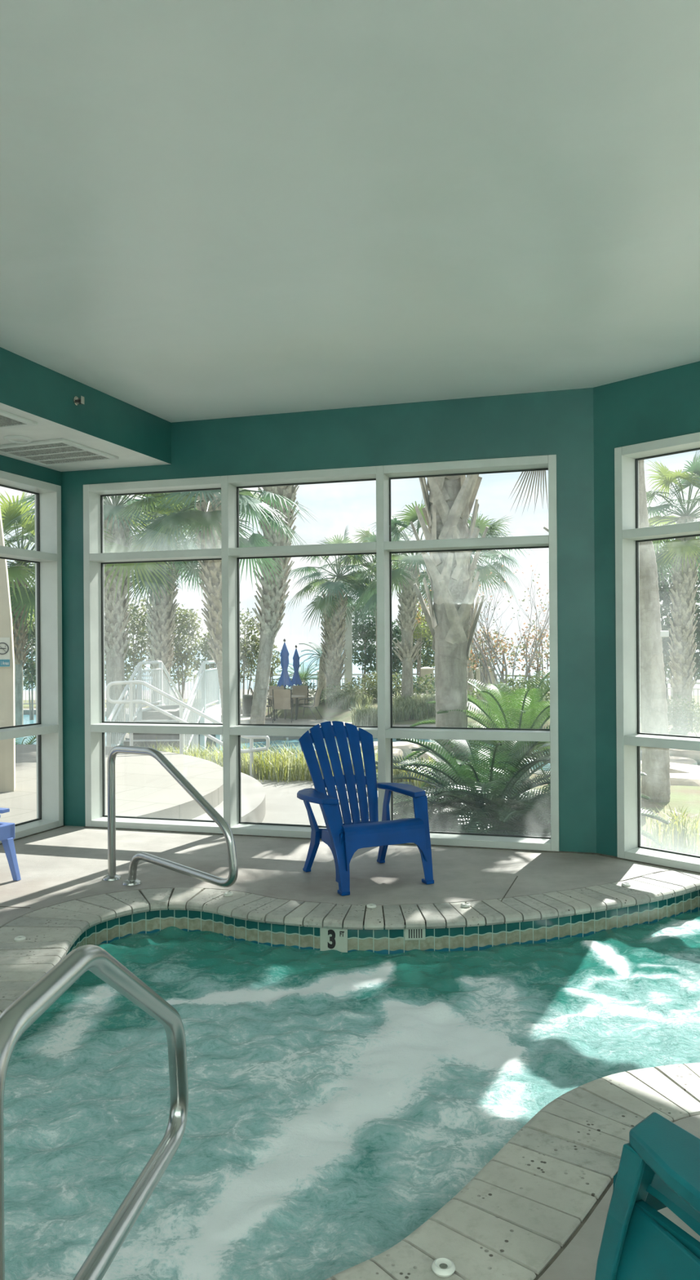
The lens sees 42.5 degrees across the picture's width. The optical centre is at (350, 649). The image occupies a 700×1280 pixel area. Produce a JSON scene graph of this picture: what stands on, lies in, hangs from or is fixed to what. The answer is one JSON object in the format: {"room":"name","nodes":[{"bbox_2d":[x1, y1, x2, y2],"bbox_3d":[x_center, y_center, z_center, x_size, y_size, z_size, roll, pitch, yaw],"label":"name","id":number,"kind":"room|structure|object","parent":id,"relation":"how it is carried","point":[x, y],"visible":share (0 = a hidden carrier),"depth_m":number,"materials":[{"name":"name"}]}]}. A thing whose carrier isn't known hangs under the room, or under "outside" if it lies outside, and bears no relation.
{"room":"indoor swimming pool","nodes":[
{"label":"indoor swimming pool","id":0,"kind":"room"},
{"bbox_2d":[0,454,63,779],"bbox_3d":[-4.423,-0.078,1.964,4.216,3.318,10.728,0,0,0],"label":"wall","id":1,"kind":"structure","parent":0,"point":[8,464],"depth_m":6.94,"materials":[{"name":"teal paint"}]},
{"bbox_2d":[0,470,63,843],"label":"window","id":2,"kind":"structure","parent":1,"relation":"in","point":[46,557],"depth_m":7.19,"materials":[{"name":"paint"}]},
{"bbox_2d":[0,346,171,471],"bbox_3d":[-3.852,-1.580,1.922,4.930,0.323,10.644,0,0,0],"label":"soffit","id":3,"kind":"object","parent":1,"relation":"attached to","point":[30,390],"depth_m":6.02,"materials":[{"name":"teal paint"}]},
{"bbox_2d":[3,435,32,443],"bbox_3d":[-2.251,-1.421,6.102,0.190,0.016,0.190,0,0,0],"label":"recessed light","id":4,"kind":"object","parent":3,"relation":"attached to","point":[11,438],"visible":1,"depth_m":6.08,"materials":[{"name":"paint"}]},
{"bbox_2d":[0,409,37,429],"bbox_3d":[-2.395,-1.419,5.490,0.667,0.018,0.651,0,0,20],"label":"air vent","id":5,"kind":"object","parent":3,"relation":"attached to","point":[7,420],"visible":1,"depth_m":5.61,"materials":[{"name":"metal"}]},
{"bbox_2d":[0,438,119,466],"bbox_3d":[-2.148,-1.421,6.522,0.668,0.018,0.651,0,0,20],"label":"air vent","id":6,"kind":"object","parent":3,"relation":"attached to","point":[60,451],"visible":1,"depth_m":6.50,"materials":[{"name":"metal"}]},
{"bbox_2d":[73,395,84,405],"bbox_3d":[-1.764,-1.622,5.869,0.054,0.060,0.060,0,0,20],"label":"sprinkler head","id":7,"kind":"object","parent":3,"relation":"attached to","point":[77,402],"visible":1,"depth_m":5.87},
{"bbox_2d":[0,875,518,907],"bbox_3d":[-0.471,1.404,3.945,4.144,0.002,3.172,0,0,0],"label":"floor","id":8,"kind":"structure","parent":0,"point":[517,876],"depth_m":5.06,"materials":[{"name":"concrete"}]},
{"bbox_2d":[61,387,596,853],"bbox_3d":[-0.340,-0.107,6.811,4.141,3.318,1.383,0,0,0],"label":"wall","id":9,"kind":"structure","parent":0,"point":[560,423],"depth_m":6.40,"materials":[{"name":"teal paint"}]},
{"bbox_2d":[83,454,559,851],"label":"window","id":10,"kind":"structure","parent":9,"relation":"in","point":[230,553],"depth_m":6.79,"materials":[{"name":"paint"}]},
{"bbox_2d":[0,825,699,873],"bbox_3d":[0.177,1.399,5.489,7.350,0.008,3.472,0,0,0],"label":"trim","id":11,"kind":"structure","parent":9,"relation":"attached to","point":[559,851],"depth_m":6.36,"materials":[{"name":"tile"}]},
{"bbox_2d":[0,0,699,422],"bbox_3d":[-1.189,-1.885,1.934,10.720,0.250,11.162,0,0,0],"label":"ceiling","id":12,"kind":"structure","parent":0,"point":[210,209],"depth_m":3.52,"materials":[{"name":"paint"}]},
{"bbox_2d":[0,825,699,1279],"bbox_3d":[-1.179,1.480,1.927,10.417,0.140,10.851,0,0,0],"label":"floor","id":13,"kind":"structure","parent":0,"point":[65,864],"depth_m":5.63,"materials":[{"name":"concrete"}]},
{"bbox_2d":[0,807,21,880],"bbox_3d":[-2.626,1.105,4.810,0.633,0.628,1.772,0,0,21],"label":"chair","id":14,"kind":"object","parent":13,"relation":"on","point":[7,830],"visible":1,"depth_m":5.49,"materials":[{"name":"plastic"}]},
{"bbox_2d":[102,745,238,887],"bbox_3d":[-1.063,0.993,5.223,1.136,0.829,0.112,0,0,38],"label":"pool handrail","id":15,"kind":"object","parent":13,"relation":"on","point":[163,761],"visible":1,"depth_m":5.23,"materials":[{"name":"metal"}]},
{"bbox_2d":[297,720,434,895],"bbox_3d":[0.051,0.937,5.609,0.784,0.925,0.827,0,0,-25],"label":"chair","id":16,"kind":"object","parent":13,"relation":"on","point":[344,839],"visible":1,"depth_m":5.68,"materials":[{"name":"blue plastic"}]},
{"bbox_2d":[595,1111,699,1279],"bbox_3d":[0.923,0.931,1.570,0.784,0.925,0.827,0,0,-27],"label":"chair","id":17,"kind":"object","parent":13,"relation":"on","point":[660,1166],"visible":1,"depth_m":1.65,"materials":[{"name":"teal plastic"}]},
{"bbox_2d":[0,888,699,1279],"bbox_3d":[0.488,1.406,3.551,4.896,0.001,4.248,0,0,0],"label":"pool grout","id":18,"kind":"object","parent":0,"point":[562,1248],"visible":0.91,"depth_m":2.23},
{"bbox_2d":[66,889,699,954],"bbox_3d":[0.490,1.686,3.580,4.298,0.522,3.708,0,0,0],"label":"pool tile border","id":19,"kind":"structure","parent":0,"point":[384,941],"depth_m":4.82,"materials":[{"name":"tile"}]},
{"bbox_2d":[320,927,347,952],"bbox_3d":[-0.084,1.505,4.669,0.145,0.128,0.010,0,0,11],"label":"depth marker","id":20,"kind":"object","parent":19,"relation":"attached to","point":[330,939],"visible":1,"depth_m":4.67,"materials":[{"name":"tile"}]},
{"bbox_2d":[0,870,699,1279],"bbox_3d":[0.488,1.418,3.551,4.856,0.046,4.207,0,0,0],"label":"pool coping","id":21,"kind":"object","parent":19,"relation":"on","point":[516,1214],"visible":0.91,"depth_m":2.74,"materials":[{"name":"concrete"}]},
{"bbox_2d":[14,935,26,941],"bbox_3d":[-1.602,1.403,4.369,0.054,0.014,0.054,0,0,0],"label":"cap","id":22,"kind":"object","parent":21,"relation":"on","point":[20,938],"visible":1,"depth_m":4.35,"materials":[{"name":"plastic"}]},
{"bbox_2d":[0,944,188,1279],"bbox_3d":[-0.506,0.989,1.875,0.112,0.829,1.136,0,0,5],"label":"pool handrail","id":23,"kind":"object","parent":21,"relation":"on","point":[19,1016],"visible":1,"depth_m":1.86,"materials":[{"name":"metal"}]},
{"bbox_2d":[431,1257,455,1277],"bbox_3d":[0.210,1.390,2.026,0.054,0.014,0.054,0,0,0],"label":"cap","id":24,"kind":"object","parent":21,"relation":"on","point":[442,1267],"visible":1,"depth_m":2.02,"materials":[{"name":"plastic"}]},
{"bbox_2d":[3,910,699,1279],"bbox_3d":[0.490,1.562,3.578,4.334,0.047,3.740,0,0,0],"label":"water","id":25,"kind":"object","parent":19,"relation":"in","point":[339,1101],"visible":0.87,"depth_m":3.27,"materials":[{"name":"liquid"}]},
{"bbox_2d":[404,927,425,940],"bbox_3d":[0.336,1.470,4.652,0.109,0.065,0.010,0,0,-3],"label":"grille","id":26,"kind":"object","parent":19,"relation":"attached to","point":[410,934],"visible":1,"depth_m":4.65,"materials":[{"name":"plastic"}]},
{"bbox_2d":[593,360,699,856],"bbox_3d":[2.875,-0.129,4.991,2.420,3.318,2.584,0,0,0],"label":"wall","id":27,"kind":"structure","parent":0,"point":[664,404],"depth_m":6.03,"materials":[{"name":"teal paint"}]},
{"bbox_2d":[614,431,699,872],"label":"window","id":28,"kind":"structure","parent":27,"relation":"in","point":[629,737],"depth_m":5.97,"materials":[{"name":"paint"}]},
{"label":"outside","id":29,"kind":"structure","parent":0,"visible":0},
{"bbox_2d":[23,648,699,691],"bbox_3d":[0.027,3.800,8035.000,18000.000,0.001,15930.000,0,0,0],"label":"sea","id":30,"kind":"structure","parent":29,"point":[356,670],"depth_m":178.47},
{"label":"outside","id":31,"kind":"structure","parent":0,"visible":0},
{"bbox_2d":[0,744,223,824],"bbox_3d":[-7.662,1.911,8.354,12.649,0.885,10.708,0,0,0],"label":"terrace","id":32,"kind":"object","parent":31,"point":[144,788],"visible":0.34,"depth_m":9.33,"materials":[{"name":"concrete"}]},
{"bbox_2d":[0,505,15,791],"bbox_3d":[-4.341,-0.500,8.972,1.851,3.900,0.300,0,0,-17],"label":"stucco pillar","id":33,"kind":"structure","parent":32,"relation":"on","point":[7,688],"depth_m":9.09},
{"bbox_2d":[0,637,10,666],"bbox_3d":[-3.633,0.031,9.024,0.420,0.298,0.023,0,0,-18],"label":"no smoking sign","id":34,"kind":"object","parent":33,"relation":"attached to","point":[5,643],"visible":1,"depth_m":9.07,"materials":[{"name":"white paint"}]},
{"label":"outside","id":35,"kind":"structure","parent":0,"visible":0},
{"bbox_2d":[23,686,699,699],"bbox_3d":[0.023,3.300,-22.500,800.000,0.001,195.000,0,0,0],"label":"beach","id":36,"kind":"structure","parent":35,"point":[669,690],"depth_m":68.14},
{"bbox_2d":[23,607,35,719],"bbox_3d":[-10.937,0.829,30.962,1.838,5.300,1.429,0,0,0],"label":"leafy tree","id":37,"kind":"object","parent":36,"relation":"on","point":[30,664],"visible":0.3,"depth_m":30.84,"materials":[{"name":"green plant"}]},
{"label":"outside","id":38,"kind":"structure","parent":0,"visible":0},
{"bbox_2d":[23,695,699,855],"bbox_3d":[-0.032,2.526,23.000,39.900,1.649,36.000,0,0,0],"label":"ground","id":39,"kind":"structure","parent":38,"point":[689,797],"depth_m":22.89,"materials":[{"name":"soil"}]},
{"bbox_2d":[15,735,36,744],"bbox_3d":[-7.618,2.662,20.788,2.106,1.582,2.139,0,0,0],"label":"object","id":40,"kind":"object","parent":39,"relation":"on","point":[35,736],"visible":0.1,"depth_m":20.89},
{"bbox_2d":[0,490,105,725],"bbox_3d":[-9.607,-1.214,26.029,5.678,7.063,5.691,0,0,0],"label":"palm tree","id":41,"kind":"object","parent":39,"relation":"on","point":[21,602],"visible":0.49,"depth_m":25.53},
{"bbox_2d":[4,492,199,743],"bbox_3d":[-5.930,-1.689,21.836,5.252,7.964,5.236,0,0,0],"label":"palm tree","id":42,"kind":"object","parent":39,"relation":"on","point":[117,584],"visible":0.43,"depth_m":21.76,"materials":[{"name":"plant"}]},
{"bbox_2d":[104,596,153,716],"bbox_3d":[-7.368,0.428,30.117,2.190,4.389,1.983,0,0,0],"label":"leafy tree","id":43,"kind":"object","parent":39,"relation":"on","point":[142,633],"visible":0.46,"depth_m":29.91,"materials":[{"name":"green plant"}]},
{"bbox_2d":[106,660,222,753],"bbox_3d":[-3.750,1.389,20.021,1.420,2.274,7.232,0,0,0],"label":"lounge chairs","id":44,"kind":"object","parent":39,"relation":"on","point":[209,678],"visible":0.5,"depth_m":18.89,"materials":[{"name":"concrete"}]},
{"bbox_2d":[23,674,318,705],"bbox_3d":[-8.614,1.640,35.750,14.840,1.240,0.590,0,0,0],"label":"fence","id":45,"kind":"object","parent":39,"relation":"on","point":[193,675],"visible":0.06,"depth_m":35.65,"materials":[{"name":"metal"}]},
{"bbox_2d":[106,488,318,735],"bbox_3d":[-2.557,-1.152,17.033,4.043,6.946,4.111,0,0,0],"label":"palm tree","id":46,"kind":"object","parent":39,"relation":"on","point":[207,518],"visible":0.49,"depth_m":16.81,"materials":[{"name":"plant"}]},
{"bbox_2d":[191,766,266,822],"bbox_3d":[-3.451,1.969,10.220,5.070,0.710,7.882,0,0,0],"label":"step","id":47,"kind":"structure","parent":39,"relation":"on","point":[253,792],"depth_m":9.46,"materials":[{"name":"concrete"}]},
{"bbox_2d":[106,680,270,777],"bbox_3d":[-2.297,1.178,12.860,2.350,1.476,0.573,0,0,0],"label":"railing","id":48,"kind":"object","parent":47,"relation":"on","point":[131,701],"visible":0.73,"depth_m":12.86,"materials":[{"name":"metal"}]},
{"bbox_2d":[270,644,281,705],"bbox_3d":[-2.834,0.986,33.007,0.863,2.364,0.950,0,0,0],"label":"leafy tree","id":49,"kind":"object","parent":39,"relation":"on","point":[273,667],"visible":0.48,"depth_m":32.95,"materials":[{"name":"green plant"}]},
{"bbox_2d":[116,736,435,792],"bbox_3d":[-1.209,1.727,13.857,6.195,0.998,4.942,0,0,0],"label":"grass bed","id":50,"kind":"object","parent":39,"relation":"on","point":[271,768],"visible":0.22,"depth_m":12.68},
{"bbox_2d":[269,675,317,694],"bbox_3d":[-2.263,1.350,32.518,2.287,0.858,1.048,0,0,0],"label":"hedge","id":51,"kind":"object","parent":39,"relation":"on","point":[313,686],"visible":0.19,"depth_m":32.41,"materials":[{"name":"green plant"}]},
{"bbox_2d":[276,657,319,685],"bbox_3d":[-1.768,1.181,33.978,2.131,1.866,2.336,0,0,0],"label":"sago palm","id":52,"kind":"object","parent":39,"relation":"on","point":[302,673],"visible":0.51,"depth_m":33.89,"materials":[{"name":"green plant"}]},
{"bbox_2d":[298,642,347,697],"bbox_3d":[-1.000,0.733,33.030,1.838,2.240,1.862,0,0,0],"label":"sago palm","id":53,"kind":"object","parent":39,"relation":"on","point":[322,679],"visible":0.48,"depth_m":32.89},
{"bbox_2d":[23,709,642,774],"bbox_3d":[0.039,2.440,23.856,29.886,0.520,20.305,0,0,0],"label":"rim","id":54,"kind":"object","parent":39,"relation":"on","point":[25,711],"visible":0.05,"depth_m":23.14,"materials":[{"name":"concrete"}]},
{"bbox_2d":[410,749,435,760],"bbox_3d":[1.650,2.129,18.041,0.871,0.213,1.004,0,0,18],"label":"boulder","id":55,"kind":"object","parent":54,"relation":"on","point":[424,755],"visible":0.09,"depth_m":17.63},
{"bbox_2d":[308,680,368,704],"bbox_3d":[-0.395,1.477,29.878,2.053,0.881,1.471,0,0,0],"label":"hedge","id":56,"kind":"object","parent":39,"relation":"on","point":[339,690],"visible":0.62,"depth_m":29.74,"materials":[{"name":"green plant"}]},
{"bbox_2d":[285,525,393,697],"bbox_3d":[-0.346,-1.271,31.140,4.252,6.170,3.964,0,0,0],"label":"palm tree","id":57,"kind":"object","parent":39,"relation":"on","point":[333,607],"visible":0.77,"depth_m":30.71,"materials":[{"name":"plant"}]},
{"bbox_2d":[344,605,356,695],"bbox_3d":[-0.067,0.127,33.600,0.620,3.483,0.620,0,0,0],"label":"column","id":58,"kind":"structure","parent":39,"relation":"on","point":[348,633],"depth_m":33.45,"materials":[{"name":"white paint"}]},
{"bbox_2d":[343,600,376,692],"bbox_3d":[0.571,0.028,37.012,2.215,4.447,1.656,0,0,0],"label":"evergreen tree","id":59,"kind":"object","parent":39,"relation":"on","point":[366,658],"visible":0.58,"depth_m":36.70,"materials":[{"name":"green plant"}]},
{"bbox_2d":[338,671,401,702],"bbox_3d":[0.651,1.371,30.776,2.308,1.450,2.088,0,0,0],"label":"hedge","id":60,"kind":"object","parent":39,"relation":"on","point":[370,684],"visible":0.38,"depth_m":30.58,"materials":[{"name":"green plant"}]},
{"bbox_2d":[324,526,419,699],"bbox_3d":[0.875,-1.345,33.010,3.782,6.652,3.933,0,0,0],"label":"palm tree","id":61,"kind":"object","parent":39,"relation":"on","point":[368,535],"visible":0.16,"depth_m":32.74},
{"bbox_2d":[342,673,419,697],"bbox_3d":[1.011,1.573,35.400,3.590,1.240,0.090,0,0,0],"label":"fence","id":62,"kind":"object","parent":39,"relation":"on","point":[358,673],"visible":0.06,"depth_m":35.36,"materials":[{"name":"metal"}]},
{"bbox_2d":[391,620,402,693],"bbox_3d":[1.846,0.515,37.510,1.295,3.454,1.395,0,0,0],"label":"evergreen tree","id":63,"kind":"object","parent":39,"relation":"on","point":[397,663],"visible":0.38,"depth_m":37.24,"materials":[{"name":"green plant"}]},
{"bbox_2d":[325,766,497,833],"bbox_3d":[0.598,1.786,8.396,1.722,1.259,1.953,0,0,0],"label":"sago palm","id":64,"kind":"object","parent":39,"relation":"on","point":[401,808],"visible":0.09,"depth_m":8.23,"materials":[{"name":"green plant"}]},
{"bbox_2d":[392,673,435,697],"bbox_3d":[2.161,1.346,30.986,2.679,1.121,1.409,0,0,0],"label":"hedge","id":65,"kind":"object","parent":39,"relation":"on","point":[415,687],"visible":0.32,"depth_m":30.80,"materials":[{"name":"green plant"}]},
{"bbox_2d":[347,497,494,698],"bbox_3d":[2.276,-1.465,27.997,4.811,6.744,5.213,0,0,0],"label":"palm tree","id":66,"kind":"object","parent":39,"relation":"on","point":[408,599],"visible":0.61,"depth_m":27.79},
{"bbox_2d":[414,598,429,694],"bbox_3d":[2.701,0.105,35.024,1.435,4.256,1.176,0,0,0],"label":"leafy tree","id":67,"kind":"object","parent":39,"relation":"on","point":[420,606],"visible":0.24,"depth_m":34.99,"materials":[{"name":"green plant"}]},
{"bbox_2d":[413,621,432,697],"bbox_3d":[2.705,0.582,34.002,1.323,3.309,1.214,0,0,0],"label":"leafy tree","id":68,"kind":"object","parent":39,"relation":"on","point":[423,631],"visible":0.69,"depth_m":33.89,"materials":[{"name":"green plant"}]},
{"bbox_2d":[413,609,435,671],"bbox_3d":[3.012,0.275,37.005,1.906,3.920,1.552,0,0,0],"label":"evergreen tree","id":69,"kind":"object","parent":39,"relation":"on","point":[427,659],"visible":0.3,"depth_m":36.64,"materials":[{"name":"green plant"}]},
{"bbox_2d":[420,666,435,694],"bbox_3d":[3.010,1.429,35.400,0.600,1.500,0.600,0,0,0],"label":"pillar","id":70,"kind":"structure","parent":39,"relation":"on","point":[424,670],"depth_m":35.15,"materials":[{"name":"paint"}]},
{"bbox_2d":[409,474,488,810],"bbox_3d":[1.164,-3.172,9.967,4.294,10.170,4.582,0,0,0],"label":"palm tree","id":71,"kind":"object","parent":39,"relation":"on","point":[450,501],"visible":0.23,"depth_m":9.83,"materials":[{"name":"plant"}]},
{"bbox_2d":[359,724,551,836],"bbox_3d":[1.304,1.566,8.210,2.493,1.915,2.412,0,0,0],"label":"sago palm","id":72,"kind":"object","parent":39,"relation":"on","point":[483,784],"visible":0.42,"depth_m":7.87,"materials":[{"name":"green plant"}]},
{"bbox_2d":[400,524,549,715],"bbox_3d":[3.322,-0.451,21.844,4.193,5.277,2.593,0,0,0],"label":"bare tree","id":73,"kind":"object","parent":39,"relation":"on","point":[488,641],"visible":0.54,"depth_m":21.87,"materials":[{"name":"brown plant"}]},
{"bbox_2d":[402,669,551,796],"bbox_3d":[1.887,1.044,10.155,2.624,1.605,2.637,0,0,0],"label":"sago palm","id":74,"kind":"object","parent":39,"relation":"on","point":[527,720],"visible":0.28,"depth_m":9.96,"materials":[{"name":"green plant"}]},
{"bbox_2d":[421,511,537,704],"bbox_3d":[4.216,-1.414,29.982,4.075,6.672,4.051,0,0,0],"label":"palm tree","id":75,"kind":"object","parent":39,"relation":"on","point":[483,578],"visible":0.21,"depth_m":29.72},
{"bbox_2d":[472,651,492,684],"bbox_3d":[5.021,1.139,36.038,1.552,2.155,1.404,0,0,0],"label":"evergreen tree","id":76,"kind":"object","parent":39,"relation":"on","point":[477,657],"visible":0.12,"depth_m":35.73,"materials":[{"name":"green plant"}]},
{"bbox_2d":[475,666,495,702],"bbox_3d":[5.160,1.404,34.300,0.720,1.520,0.720,0,0,0],"label":"pillar","id":77,"kind":"structure","parent":39,"relation":"on","point":[477,670],"depth_m":33.99,"materials":[{"name":"paint"}]},
{"bbox_2d":[467,626,519,728],"bbox_3d":[3.773,0.813,23.995,1.660,2.839,1.054,0,0,0],"label":"flowering shrub","id":78,"kind":"object","parent":39,"relation":"on","point":[501,649],"visible":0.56,"depth_m":23.95,"materials":[{"name":"red plant"}]},
{"bbox_2d":[467,672,550,722],"bbox_3d":[3.784,1.100,20.487,2.731,1.141,1.397,0,0,0],"label":"hedge","id":79,"kind":"object","parent":39,"relation":"on","point":[510,682],"visible":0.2,"depth_m":20.38,"materials":[{"name":"green plant"}]},
{"bbox_2d":[505,619,550,720],"bbox_3d":[4.797,0.727,23.456,1.486,2.994,1.173,0,0,0],"label":"flowering shrub","id":80,"kind":"object","parent":39,"relation":"on","point":[540,655],"visible":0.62,"depth_m":23.47,"materials":[{"name":"red plant"}]},
{"bbox_2d":[510,470,548,532],"bbox_3d":[2.488,-1.264,9.683,2.767,6.233,2.857,0,0,0],"label":"palm tree","id":81,"kind":"object","parent":39,"relation":"on","point":[544,471],"visible":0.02,"depth_m":9.42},
{"bbox_2d":[429,766,670,847],"bbox_3d":[1.669,1.725,7.705,2.093,1.362,1.948,0,0,0],"label":"sago palm","id":82,"kind":"object","parent":39,"relation":"on","point":[522,815],"visible":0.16,"depth_m":7.62,"materials":[{"name":"green plant"}]},
{"bbox_2d":[494,673,699,724],"bbox_3d":[9.011,1.517,27.750,7.090,1.240,12.590,0,0,0],"label":"fence","id":83,"kind":"object","parent":39,"relation":"on","point":[667,682],"visible":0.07,"depth_m":25.35,"materials":[{"name":"metal"}]},
{"bbox_2d":[639,459,671,802],"bbox_3d":[3.243,-4.074,10.990,4.014,11.845,4.094,0,0,0],"label":"palm tree","id":84,"kind":"object","parent":39,"relation":"on","point":[655,762],"visible":0.28,"depth_m":10.87,"materials":[{"name":"plant"}]},
{"bbox_2d":[660,631,669,636],"bbox_3d":[3.758,-0.186,10.950,0.210,0.075,0.110,0,0,0],"label":"light","id":85,"kind":"object","parent":84,"relation":"attached to","point":[663,633],"visible":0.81,"depth_m":10.90,"materials":[{"name":"white paint"}]},
{"bbox_2d":[640,760,699,777],"bbox_3d":[5.463,2.097,14.542,1.020,0.354,2.584,0,0,-25],"label":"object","id":86,"kind":"object","parent":39,"relation":"on","point":[675,767],"visible":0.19,"depth_m":14.50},
{"bbox_2d":[641,804,699,854],"bbox_3d":[3.609,1.631,8.013,2.027,0.427,1.818,0,0,0],"label":"grass","id":87,"kind":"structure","parent":39,"relation":"on","point":[675,834],"depth_m":8.35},
{"bbox_2d":[644,450,699,730],"bbox_3d":[8.907,-1.639,24.025,4.439,7.660,4.040,0,0,0],"label":"palm tree","id":88,"kind":"object","parent":39,"relation":"on","point":[684,553],"visible":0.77,"depth_m":23.76,"materials":[{"name":"plant"}]},
{"bbox_2d":[653,539,699,706],"bbox_3d":[11.415,-0.887,31.007,3.306,6.136,1.956,0,0,0],"label":"evergreen tree","id":89,"kind":"object","parent":39,"relation":"on","point":[663,592],"visible":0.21,"depth_m":30.65,"materials":[{"name":"green plant"}]},
{"bbox_2d":[666,693,699,736],"bbox_3d":[7.846,1.537,21.025,1.829,1.004,1.223,0,0,0],"label":"hedge","id":90,"kind":"object","parent":39,"relation":"on","point":[681,709],"visible":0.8,"depth_m":20.87,"materials":[{"name":"green plant"}]},
{"bbox_2d":[670,773,699,786],"bbox_3d":[4.840,1.900,12.651,0.910,0.236,1.238,0,0,-42],"label":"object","id":91,"kind":"object","parent":39,"relation":"on","point":[676,779],"visible":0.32,"depth_m":12.44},
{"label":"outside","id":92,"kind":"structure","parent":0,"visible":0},
{"bbox_2d":[15,714,699,770],"bbox_3d":[0.038,2.350,23.856,29.206,0.001,19.625,0,0,0],"label":"lagoon water","id":93,"kind":"structure","parent":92,"point":[27,720],"depth_m":22.79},
{"bbox_2d":[374,748,403,759],"bbox_3d":[0.766,2.165,18.312,0.612,0.198,1.130,0,0,9],"label":"boulder","id":94,"kind":"object","parent":93,"relation":"in","point":[399,752],"visible":0.21,"depth_m":18.19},
{"bbox_2d":[392,741,420,758],"bbox_3d":[1.146,2.175,19.500,0.971,0.260,1.145,0,0,37],"label":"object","id":95,"kind":"object","parent":93,"relation":"in","point":[403,745],"visible":0.35,"depth_m":19.09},
{"bbox_2d":[670,755,697,765],"bbox_3d":[6.134,2.233,17.244,0.928,0.284,1.589,0,0,-4],"label":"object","id":96,"kind":"object","parent":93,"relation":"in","point":[673,758],"visible":0.21,"depth_m":16.93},
{"bbox_2d":[669,748,699,764],"bbox_3d":[6.973,2.164,18.498,1.189,0.284,1.712,0,0,-20],"label":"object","id":97,"kind":"object","parent":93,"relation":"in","point":[695,755],"visible":0.2,"depth_m":17.91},
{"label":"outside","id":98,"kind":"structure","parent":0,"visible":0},
{"bbox_2d":[257,779,377,826],"bbox_3d":[-1.776,2.062,9.950,4.420,0.500,6.100,0,0,0],"label":"path","id":99,"kind":"structure","parent":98,"point":[283,806],"depth_m":10.46,"materials":[{"name":"concrete"}]},
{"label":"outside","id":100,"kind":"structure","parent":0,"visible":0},
{"bbox_2d":[23,706,435,727],"bbox_3d":[-5.383,2.382,29.050,17.200,0.312,10.900,0,0,0],"label":"patio","id":101,"kind":"structure","parent":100,"point":[244,719],"depth_m":27.27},
{"bbox_2d":[142,604,204,699],"bbox_3d":[-5.962,0.369,30.510,2.150,3.856,1.754,0,0,0],"label":"leafy tree","id":102,"kind":"object","parent":101,"relation":"on","point":[182,658],"visible":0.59,"depth_m":30.41,"materials":[{"name":"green plant"}]},
{"bbox_2d":[120,491,241,705],"bbox_3d":[-5.190,-1.373,25.956,4.653,7.320,5.024,0,0,0],"label":"palm tree","id":103,"kind":"object","parent":101,"relation":"on","point":[162,620],"visible":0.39,"depth_m":25.71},
{"bbox_2d":[186,628,216,693],"bbox_3d":[-4.736,0.769,30.008,1.380,3.043,1.418,0,0,0],"label":"leafy tree","id":104,"kind":"object","parent":101,"relation":"on","point":[204,652],"visible":0.41,"depth_m":29.80,"materials":[{"name":"green plant"}]},
{"bbox_2d":[242,694,253,715],"bbox_3d":[-3.281,1.861,29.983,0.550,0.700,0.535,0,0,0],"label":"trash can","id":105,"kind":"object","parent":101,"relation":"on","point":[246,699],"visible":0.49,"depth_m":29.71,"materials":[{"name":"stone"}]},
{"bbox_2d":[240,607,274,713],"bbox_3d":[-3.525,0.415,31.093,1.837,3.732,1.537,0,0,0],"label":"leafy tree","id":106,"kind":"object","parent":101,"relation":"on","point":[246,650],"visible":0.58,"depth_m":30.81,"materials":[{"name":"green plant"}]},
{"bbox_2d":[249,687,274,719],"bbox_3d":[-2.784,1.703,28.340,0.726,1.021,0.614,0,0,-11],"label":"patio chair","id":107,"kind":"object","parent":101,"relation":"on","point":[251,688],"visible":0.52,"depth_m":28.21,"materials":[{"name":"fabric"}]},
{"bbox_2d":[249,484,299,724],"bbox_3d":[-1.840,-3.111,24.410,5.982,10.795,5.891,0,0,0],"label":"palm tree","id":108,"kind":"object","parent":101,"relation":"on","point":[272,602],"visible":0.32,"depth_m":24.20,"materials":[{"name":"plant"}]},
{"bbox_2d":[267,685,287,718],"bbox_3d":[-2.373,1.700,29.250,0.614,1.021,0.726,0,0,-9],"label":"patio chair","id":109,"kind":"object","parent":101,"relation":"on","point":[270,687],"visible":0.26,"depth_m":29.49,"materials":[{"name":"fabric"}]},
{"bbox_2d":[272,688,293,723],"bbox_3d":[-2.035,1.698,27.250,0.614,1.021,0.726,0,0,0],"label":"patio chair","id":110,"kind":"object","parent":101,"relation":"on","point":[282,700],"visible":1,"depth_m":27.01,"materials":[{"name":"fabric"}]},
{"bbox_2d":[277,638,293,719],"bbox_3d":[-2.049,0.931,28.300,0.488,2.542,0.488,0,0,0],"label":"patio umbrella","id":111,"kind":"object","parent":101,"relation":"on","point":[285,679],"visible":1,"depth_m":28.21,"materials":[{"name":"fabric"}]},
{"bbox_2d":[267,695,306,719],"bbox_3d":[-2.014,1.838,28.300,1.260,0.731,1.260,0,0,0],"label":"patio table","id":112,"kind":"object","parent":101,"relation":"on","point":[268,696],"visible":0.44,"depth_m":27.98,"materials":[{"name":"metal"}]},
{"bbox_2d":[291,644,302,685],"bbox_3d":[-1.848,1.023,31.000,0.415,2.356,0.415,0,0,0],"label":"patio umbrella","id":113,"kind":"object","parent":101,"relation":"on","point":[296,680],"visible":0.99,"depth_m":30.92,"materials":[{"name":"fabric"}]},
{"bbox_2d":[291,684,310,706],"bbox_3d":[-1.653,1.695,30.050,0.614,1.021,0.726,0,0,0],"label":"patio chair","id":114,"kind":"object","parent":101,"relation":"on","point":[295,690],"visible":0.66,"depth_m":29.79,"materials":[{"name":"fabric"}]},
{"bbox_2d":[296,686,324,719],"bbox_3d":[-1.247,1.692,28.185,0.726,1.021,0.614,0,0,17],"label":"patio chair","id":115,"kind":"object","parent":101,"relation":"on","point":[317,697],"visible":1,"depth_m":28.06,"materials":[{"name":"fabric"}]},
{"bbox_2d":[324,692,435,726],"bbox_3d":[1.201,1.738,27.359,4.314,0.907,5.165,0,0,0],"label":"grass","id":116,"kind":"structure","parent":101,"relation":"on","point":[415,707],"depth_m":26.69,"materials":[{"name":"green plant"}]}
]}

